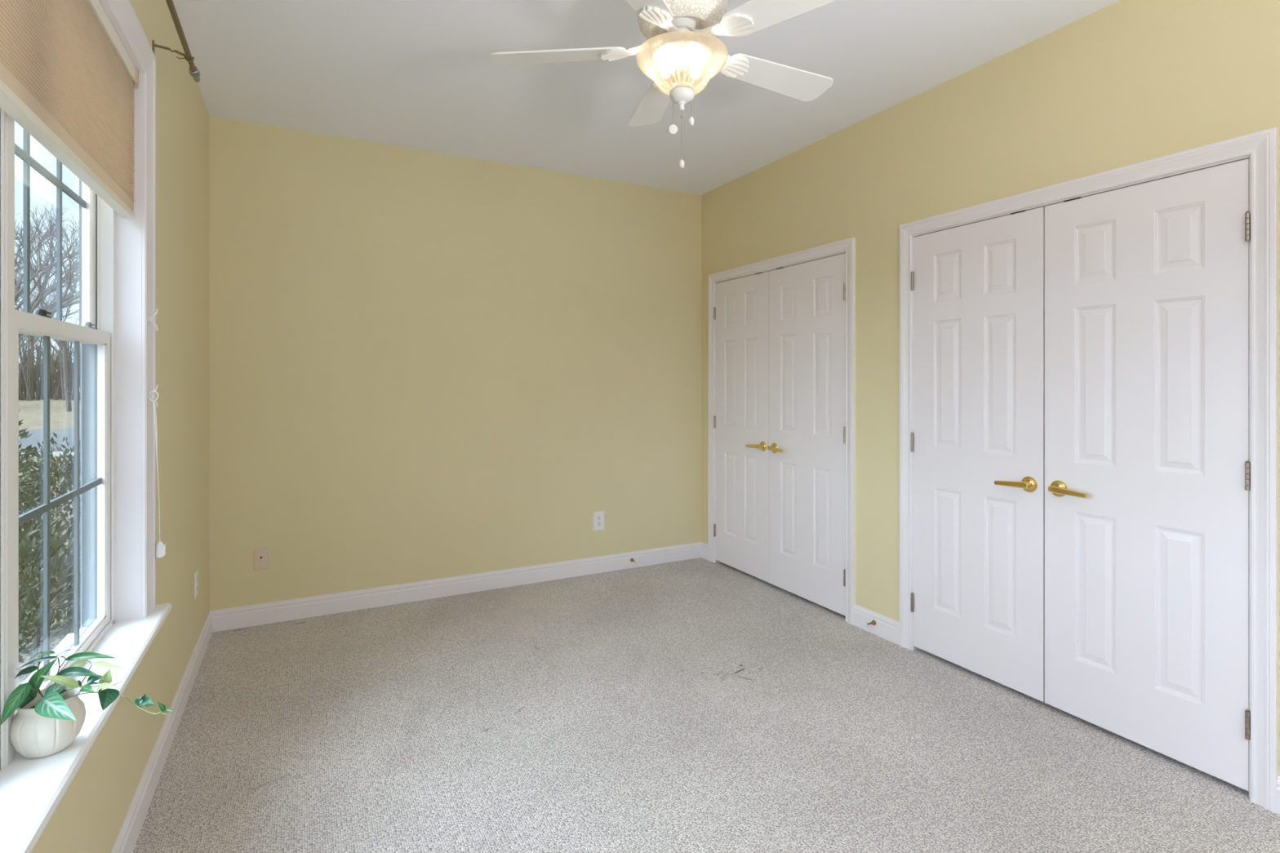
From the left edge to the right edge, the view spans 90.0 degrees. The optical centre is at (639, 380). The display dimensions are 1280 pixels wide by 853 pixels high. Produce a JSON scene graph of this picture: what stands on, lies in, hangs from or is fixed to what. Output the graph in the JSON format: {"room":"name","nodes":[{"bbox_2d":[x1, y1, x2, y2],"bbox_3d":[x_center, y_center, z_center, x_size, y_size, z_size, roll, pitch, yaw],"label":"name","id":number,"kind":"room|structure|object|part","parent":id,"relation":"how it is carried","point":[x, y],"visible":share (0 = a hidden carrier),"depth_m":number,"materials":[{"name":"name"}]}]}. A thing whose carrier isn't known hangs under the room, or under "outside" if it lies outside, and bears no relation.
{"room":"empty bedroom","nodes":[
{"label":"empty bedroom","id":0,"kind":"room"},
{"bbox_2d":[14,201,79,313],"bbox_3d":[-17.914,-1.764,17.224,6.889,7.120,4.721,0,0,-7],"label":"bare tree","id":1,"kind":"object","parent":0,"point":[40,295],"visible":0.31,"depth_m":17.82,"materials":[{"name":"grey plant"}]},
{"bbox_2d":[9,687,85,758],"bbox_3d":[-1.175,0.681,1.271,0.113,0.106,0.113,0,0,-28],"label":"pot","id":2,"kind":"object","parent":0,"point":[32,735],"depth_m":1.23,"materials":[{"name":"beige ceramic"}]},
{"bbox_2d":[31,235,79,295],"bbox_3d":[-19.737,-2.103,23.889,5.065,7.793,4.876,0,0,-25],"label":"bare tree","id":3,"kind":"object","parent":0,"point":[76,292],"visible":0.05,"depth_m":23.19,"materials":[{"name":"grey plant"}]},
{"bbox_2d":[31,0,208,852],"bbox_3d":[-1.234,0.015,1.240,0.145,2.840,4.800,0,0,-28],"label":"wall","id":4,"kind":"structure","parent":0,"point":[90,816],"depth_m":2.40,"materials":[{"name":"yellow paint"}]},
{"bbox_2d":[0,107,14,769],"bbox_3d":[-1.079,-0.080,0.854,0.119,1.740,0.841,0,0,-28],"label":"window","id":5,"kind":"structure","parent":4,"relation":"in","point":[0,108],"depth_m":1.22,"materials":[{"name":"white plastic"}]},
{"bbox_2d":[14,0,155,750],"bbox_3d":[-1.229,-0.128,1.220,0.196,1.837,1.824,0,0,-28],"label":"window","id":6,"kind":"structure","parent":4,"relation":"in","point":[95,332],"depth_m":1.91,"materials":[{"name":"white plastic"}]},
{"bbox_3d":[-1.457,-0.512,1.571,0.022,0.812,0.753,0,0,-28],"label":"sash","id":7,"kind":"part","parent":6,"relation":"part of","materials":[{"name":"white plastic"}]},
{"bbox_3d":[-1.426,0.294,1.587,0.022,0.873,0.753,0,0,-28],"label":"sash","id":8,"kind":"part","parent":6,"relation":"part of","materials":[{"name":"white plastic"}]},
{"bbox_2d":[0,0,138,218],"bbox_3d":[-1.184,-0.721,1.245,0.047,0.456,1.608,0,0,-28],"label":"cellular shade","id":9,"kind":"object","parent":6,"relation":"attached to","point":[68,78],"visible":1,"depth_m":1.45,"materials":[{"name":"beige fabric"}]},
{"bbox_3d":[-1.185,-0.502,1.242,0.031,0.020,1.594,0,0,-28],"label":"rail","id":10,"kind":"part","parent":9,"relation":"part of","materials":[{"name":"beige"}]},
{"bbox_3d":[-1.187,-0.927,1.244,0.042,0.040,1.608,0,0,-28],"label":"head rail","id":11,"kind":"part","parent":9,"relation":"part of","materials":[{"name":"beige"}]},
{"bbox_3d":[-1.461,-0.097,1.569,0.038,1.705,0.797,0,0,-28],"label":"exterior frame","id":12,"kind":"part","parent":6,"relation":"part of","materials":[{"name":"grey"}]},
{"bbox_2d":[147,308,158,330],"bbox_3d":[-1.529,-0.192,2.007,0.028,0.069,0.010,0,0,-28],"label":"cleat","id":13,"kind":"object","parent":6,"relation":"attached to","point":[149,318],"visible":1,"depth_m":2.01,"materials":[{"name":"white plastic"}]},
{"bbox_2d":[147,384,158,406],"bbox_3d":[-1.529,0.049,2.007,0.028,0.069,0.010,0,0,-28],"label":"cleat","id":14,"kind":"object","parent":6,"relation":"attached to","point":[149,395],"visible":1,"depth_m":2.00,"materials":[{"name":"white plastic"}]},
{"bbox_2d":[148,390,165,558],"bbox_3d":[-1.534,0.300,2.034,0.027,0.539,0.078,0,0,-17],"label":"shade cord","id":15,"kind":"object","parent":14,"relation":"hanging from","point":[161,548],"visible":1,"depth_m":2.04,"materials":[{"name":"white plastic"}]},
{"bbox_3d":[-1.536,0.276,2.026,0.027,0.490,0.069,0,0,-28],"label":"cord","id":16,"kind":"part","parent":15,"relation":"part of","materials":[{"name":"white plastic"}]},
{"bbox_2d":[0,603,172,852],"bbox_3d":[-1.166,0.747,1.250,0.134,0.027,1.875,0,0,-28],"label":"windowsill","id":17,"kind":"object","parent":4,"relation":"attached to","point":[32,789],"visible":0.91,"depth_m":1.23,"materials":[{"name":"white paint"}]},
{"bbox_2d":[0,649,174,758],"bbox_3d":[-1.086,0.639,1.234,0.340,0.189,0.135,0,0,16],"label":"potted plant","id":18,"kind":"object","parent":17,"relation":"on","point":[47,721],"visible":1,"depth_m":1.24,"materials":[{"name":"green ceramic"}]},
{"bbox_2d":[110,610,212,852],"bbox_3d":[-1.163,1.280,1.277,0.016,0.112,4.800,0,0,-28],"label":"baseboard","id":19,"kind":"structure","parent":4,"relation":"attached to","point":[126,838],"depth_m":2.16,"materials":[{"name":"white paint"}]},
{"bbox_2d":[152,0,199,82],"bbox_3d":[-1.109,-1.101,1.284,0.116,0.050,2.336,0,0,-28],"label":"curtain rod","id":20,"kind":"object","parent":4,"relation":"attached to","point":[194,72],"visible":0.99,"depth_m":2.12,"materials":[{"name":"brown metal"}]},
{"bbox_3d":[-1.072,-1.095,1.303,0.017,0.017,2.160,0,0,-28],"label":"rod","id":21,"kind":"part","parent":20,"relation":"part of","materials":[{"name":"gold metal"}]},
{"bbox_2d":[194,568,198,599],"bbox_3d":[-2.060,0.947,2.975,0.008,0.120,0.075,0,0,-28],"label":"power outlet","id":22,"kind":"object","parent":4,"relation":"attached to","point":[196,574],"visible":1,"depth_m":2.95,"materials":[{"name":"white plastic"}]},
{"bbox_2d":[208,115,702,610],"bbox_3d":[-0.973,0.015,4.158,3.434,2.840,0.120,0,0,-28],"label":"wall","id":23,"kind":"structure","parent":0,"point":[424,365],"depth_m":3.93,"materials":[{"name":"yellow paint"}]},
{"bbox_2d":[253,546,268,570],"bbox_3d":[-2.075,0.977,3.506,0.072,0.118,0.008,0,0,-28],"label":"cable plate","id":24,"kind":"object","parent":23,"relation":"attached to","point":[260,554],"visible":1,"depth_m":3.50,"materials":[{"name":"beige plastic"}]},
{"bbox_2d":[209,542,701,632],"bbox_3d":[-0.906,1.280,4.117,3.114,0.112,0.016,0,0,-28],"label":"baseboard","id":25,"kind":"structure","parent":23,"relation":"attached to","point":[227,619],"depth_m":3.92,"materials":[{"name":"white paint"}]},
{"bbox_2d":[593,511,604,530],"bbox_3d":[-0.285,0.977,4.447,0.082,0.130,0.008,0,0,-28],"label":"power outlet","id":26,"kind":"object","parent":23,"relation":"attached to","point":[598,517],"visible":1,"depth_m":4.44,"materials":[{"name":"white plastic"}]},
{"bbox_2d":[172,0,1119,195],"bbox_3d":[0.482,-1.464,2.144,4.134,0.120,5.040,0,0,-28],"label":"ceiling","id":27,"kind":"structure","parent":0,"point":[417,74],"depth_m":2.94,"materials":[{"name":"white paint"}]},
{"bbox_2d":[489,0,836,168],"bbox_3d":[0.167,-1.037,2.039,1.141,0.740,1.186,0,0,-28],"label":"ceiling fan","id":28,"kind":"object","parent":27,"relation":"hanging from","point":[682,51],"visible":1,"depth_m":1.97,"materials":[{"name":"white wood"}]},
{"bbox_3d":[-0.259,-1.044,2.060,0.437,0.034,0.134,0,0,7],"label":"blade","id":29,"kind":"part","parent":28,"relation":"part of","materials":[{"name":"white wood"}]},
{"bbox_3d":[0.053,-1.044,2.401,0.134,0.034,0.437,0,0,-11],"label":"blade","id":30,"kind":"part","parent":28,"relation":"part of","materials":[{"name":"white wood"}]},
{"bbox_3d":[-0.032,-1.044,1.657,0.134,0.034,0.437,0,0,25],"label":"blade","id":31,"kind":"part","parent":28,"relation":"part of","materials":[{"name":"white wood"}]},
{"bbox_3d":[0.103,-0.841,1.996,0.003,0.093,0.003,0,0,40],"label":"pull chain","id":32,"kind":"part","parent":28,"relation":"part of","materials":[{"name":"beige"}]},
{"bbox_3d":[0.132,-0.774,2.015,0.006,0.160,0.006,0,0,-28],"label":"pull chain","id":33,"kind":"part","parent":28,"relation":"part of","materials":[{"name":"beige"}]},
{"bbox_3d":[0.132,-0.965,2.015,0.289,0.120,0.289,0,0,-28],"label":"lamp shade","id":34,"kind":"part","parent":28,"relation":"part of","materials":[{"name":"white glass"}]},
{"bbox_3d":[0.472,-1.044,2.214,0.438,0.034,0.134,0,0,-28],"label":"blade","id":35,"kind":"part","parent":28,"relation":"part of","materials":[{"name":"white wood"}]},
{"bbox_3d":[0.422,-1.044,1.750,0.437,0.034,0.134,0,0,43],"label":"blade","id":36,"kind":"part","parent":28,"relation":"part of","materials":[{"name":"white wood"}]},
{"bbox_2d":[133,557,1279,852],"bbox_3d":[0.517,1.385,2.162,3.815,0.100,4.800,0,0,-28],"label":"floor","id":37,"kind":"structure","parent":0,"point":[700,704],"depth_m":2.34,"materials":[{"name":"carpet"}]},
{"bbox_2d":[702,0,1279,776],"bbox_3d":[1.639,0.015,2.752,0.120,2.840,4.800,0,0,-28],"label":"wall","id":38,"kind":"structure","parent":0,"point":[1126,82],"depth_m":2.93,"materials":[{"name":"yellow paint"}]},
{"bbox_2d":[713,271,768,582],"bbox_3d":[0.687,0.300,4.420,0.084,2.026,0.609,0,0,-28],"label":"door","id":39,"kind":"structure","parent":38,"relation":"in","point":[741,311],"depth_m":4.39,"materials":[{"name":"white paint"}]},
{"bbox_3d":[0.747,0.433,4.231,0.016,0.030,0.138,0,0,-28],"label":"lever","id":40,"kind":"part","parent":39,"relation":"part of","materials":[{"name":"gold metal"}]},
{"bbox_3d":[0.792,0.432,4.195,0.042,0.066,0.066,0,0,-28],"label":"handle","id":41,"kind":"part","parent":39,"relation":"part of","materials":[{"name":"gold metal"}]},
{"bbox_2d":[708,237,855,625],"bbox_3d":[0.894,0.277,4.148,0.140,2.117,1.410,0,0,-28],"label":"door frame","id":42,"kind":"structure","parent":38,"relation":"attached to","point":[847,246],"depth_m":3.57,"materials":[{"name":"white paint"}]},
{"bbox_2d":[767,253,845,616],"bbox_3d":[0.987,0.300,3.850,0.084,2.026,0.671,0,0,-28],"label":"door","id":43,"kind":"structure","parent":38,"relation":"in","point":[806,447],"depth_m":3.84,"materials":[{"name":"white paint"}]},
{"bbox_3d":[0.846,0.432,4.092,0.042,0.066,0.066,0,0,-28],"label":"handle","id":44,"kind":"part","parent":43,"relation":"part of","materials":[{"name":"gold metal"}]},
{"bbox_3d":[0.851,0.433,4.035,0.016,0.030,0.138,0,0,-28],"label":"lever","id":45,"kind":"part","parent":43,"relation":"part of","materials":[{"name":"gold metal"}]},
{"bbox_2d":[863,620,875,626],"bbox_3d":[1.200,1.274,3.348,0.073,0.026,0.026,0,0,-28],"label":"door stop","id":46,"kind":"object","parent":38,"relation":"attached to","point":[873,622],"visible":1,"depth_m":3.35,"materials":[{"name":"brown metal"}]},
{"bbox_2d":[911,206,1044,702],"bbox_3d":[1.492,0.300,2.889,0.084,2.026,0.633,0,0,-28],"label":"door","id":47,"kind":"structure","parent":38,"relation":"in","point":[978,437],"depth_m":2.85,"materials":[{"name":"white paint"}]},
{"bbox_3d":[1.559,0.433,2.689,0.016,0.030,0.138,0,0,-28],"label":"lever","id":48,"kind":"part","parent":47,"relation":"part of","materials":[{"name":"gold metal"}]},
{"bbox_3d":[1.609,-0.710,2.712,0.031,0.005,0.060,0,0,-28],"label":"catch plate","id":49,"kind":"part","parent":47,"relation":"part of","materials":[{"name":"grey metal"}]},
{"bbox_3d":[1.603,0.432,2.653,0.042,0.066,0.066,0,0,-28],"label":"handle","id":50,"kind":"part","parent":47,"relation":"part of","materials":[{"name":"gold metal"}]},
{"bbox_2d":[701,542,1279,814],"bbox_3d":[1.580,1.280,2.721,0.016,0.112,4.800,0,0,-28],"label":"baseboard","id":51,"kind":"structure","parent":38,"relation":"attached to","point":[886,628],"depth_m":3.34,"materials":[{"name":"white paint"}]},
{"bbox_2d":[899,127,1278,813],"bbox_3d":[1.693,0.277,2.628,0.140,2.117,1.408,0,0,-28],"label":"door frame","id":52,"kind":"structure","parent":38,"relation":"attached to","point":[1261,148],"depth_m":2.03,"materials":[{"name":"white paint"}]},
{"bbox_2d":[1044,158,1250,791],"bbox_3d":[1.792,0.300,2.320,0.084,2.026,0.642,0,0,-28],"label":"door","id":53,"kind":"structure","parent":38,"relation":"in","point":[1148,464],"depth_m":2.27,"materials":[{"name":"white paint"}]},
{"bbox_3d":[1.658,0.432,2.549,0.042,0.066,0.066,0,0,-28],"label":"handle","id":54,"kind":"part","parent":53,"relation":"part of","materials":[{"name":"gold metal"}]},
{"bbox_3d":[1.663,0.433,2.491,0.016,0.030,0.138,0,0,-28],"label":"lever","id":55,"kind":"part","parent":53,"relation":"part of","materials":[{"name":"gold metal"}]},
{"bbox_3d":[1.710,-0.710,2.520,0.031,0.005,0.060,0,0,-28],"label":"catch plate","id":56,"kind":"part","parent":53,"relation":"part of","materials":[{"name":"grey metal"}]},
{"label":"outside","id":57,"kind":"structure","parent":0,"visible":0},
{"bbox_2d":[18,394,80,684],"bbox_3d":[-51.954,1.885,22.463,69.850,0.200,140.000,0,0,-28],"label":"ground","id":58,"kind":"structure","parent":57,"point":[31,411],"depth_m":27.71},
{"bbox_2d":[14,281,55,348],"bbox_3d":[-44.583,-2.732,45.623,5.022,9.072,9.341,0,0,-8],"label":"bare tree","id":59,"kind":"object","parent":58,"relation":"on","point":[21,295],"visible":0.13,"depth_m":48.45,"materials":[{"name":"grey plant"}]},
{"bbox_2d":[18,409,64,662],"bbox_3d":[-3.566,0.848,3.230,0.962,1.924,1.204,0,0,-28],"label":"evergreen shrub","id":60,"kind":"object","parent":58,"relation":"on","point":[31,483],"visible":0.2,"depth_m":3.50,"materials":[{"name":"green plant"}]},
{"bbox_2d":[14,259,76,319],"bbox_3d":[-42.005,-3.320,41.146,5.756,10.235,8.592,0,0,44],"label":"bare tree","id":61,"kind":"object","parent":58,"relation":"on","point":[17,260],"visible":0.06,"depth_m":42.60,"materials":[{"name":"grey plant"}]},
{"bbox_2d":[14,271,78,411],"bbox_3d":[-33.890,-2.239,35.883,4.705,8.066,5.802,0,0,-28],"label":"bare tree","id":62,"kind":"object","parent":58,"relation":"on","point":[64,359],"visible":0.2,"depth_m":36.47,"materials":[{"name":"grey plant"}]},
{"bbox_2d":[14,202,79,335],"bbox_3d":[-13.083,-1.415,13.043,6.440,6.416,5.024,0,0,-28],"label":"bare tree","id":63,"kind":"object","parent":58,"relation":"on","point":[17,291],"visible":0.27,"depth_m":13.26,"materials":[{"name":"grey plant"}]},
{"bbox_2d":[14,239,79,337],"bbox_3d":[-25.152,-2.539,27.859,7.660,8.667,4.850,0,0,30],"label":"bare tree","id":64,"kind":"object","parent":58,"relation":"on","point":[67,298],"visible":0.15,"depth_m":27.30,"materials":[{"name":"grey plant"}]},
{"bbox_2d":[18,491,80,685],"bbox_3d":[-2.588,1.134,2.607,0.719,1.341,0.978,0,0,-28],"label":"evergreen shrub","id":65,"kind":"object","parent":58,"relation":"on","point":[62,567],"visible":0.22,"depth_m":2.66,"materials":[{"name":"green plant"}]},
{"bbox_2d":[18,319,80,400],"bbox_3d":[-61.642,-2.288,58.991,40.347,8.233,16.837,0,0,-28],"label":"woods","id":66,"kind":"object","parent":58,"relation":"on","point":[29,383],"visible":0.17,"depth_m":59.00,"materials":[{"name":"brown plant"}]},
{"bbox_2d":[18,432,80,649],"bbox_3d":[-4.002,1.083,4.477,1.028,1.449,1.220,0,0,0],"label":"evergreen shrub","id":67,"kind":"object","parent":58,"relation":"on","point":[55,467],"visible":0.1,"depth_m":4.32,"materials":[{"name":"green plant"}]},
{"bbox_2d":[21,461,80,576],"bbox_3d":[-5.144,1.262,5.947,1.220,1.098,1.670,0,0,-28],"label":"evergreen shrub","id":68,"kind":"object","parent":58,"relation":"on","point":[51,473],"visible":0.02,"depth_m":5.69,"materials":[{"name":"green plant"}]},
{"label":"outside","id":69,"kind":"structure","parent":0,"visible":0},
{"bbox_2d":[21,450,80,458],"bbox_3d":[-40.798,1.770,1.100,69.700,0.030,1.400,0,0,-28],"label":"sidewalk","id":70,"kind":"structure","parent":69,"point":[55,453],"depth_m":15.37,"materials":[{"name":"grey concrete"}]},
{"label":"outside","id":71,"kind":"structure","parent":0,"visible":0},
{"bbox_2d":[18,428,80,453],"bbox_3d":[-43.522,1.778,6.277,69.700,0.015,9.500,0,0,-28],"label":"street","id":72,"kind":"structure","parent":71,"point":[37,435],"depth_m":19.41,"materials":[{"name":"grey asphalt"}]}
]}

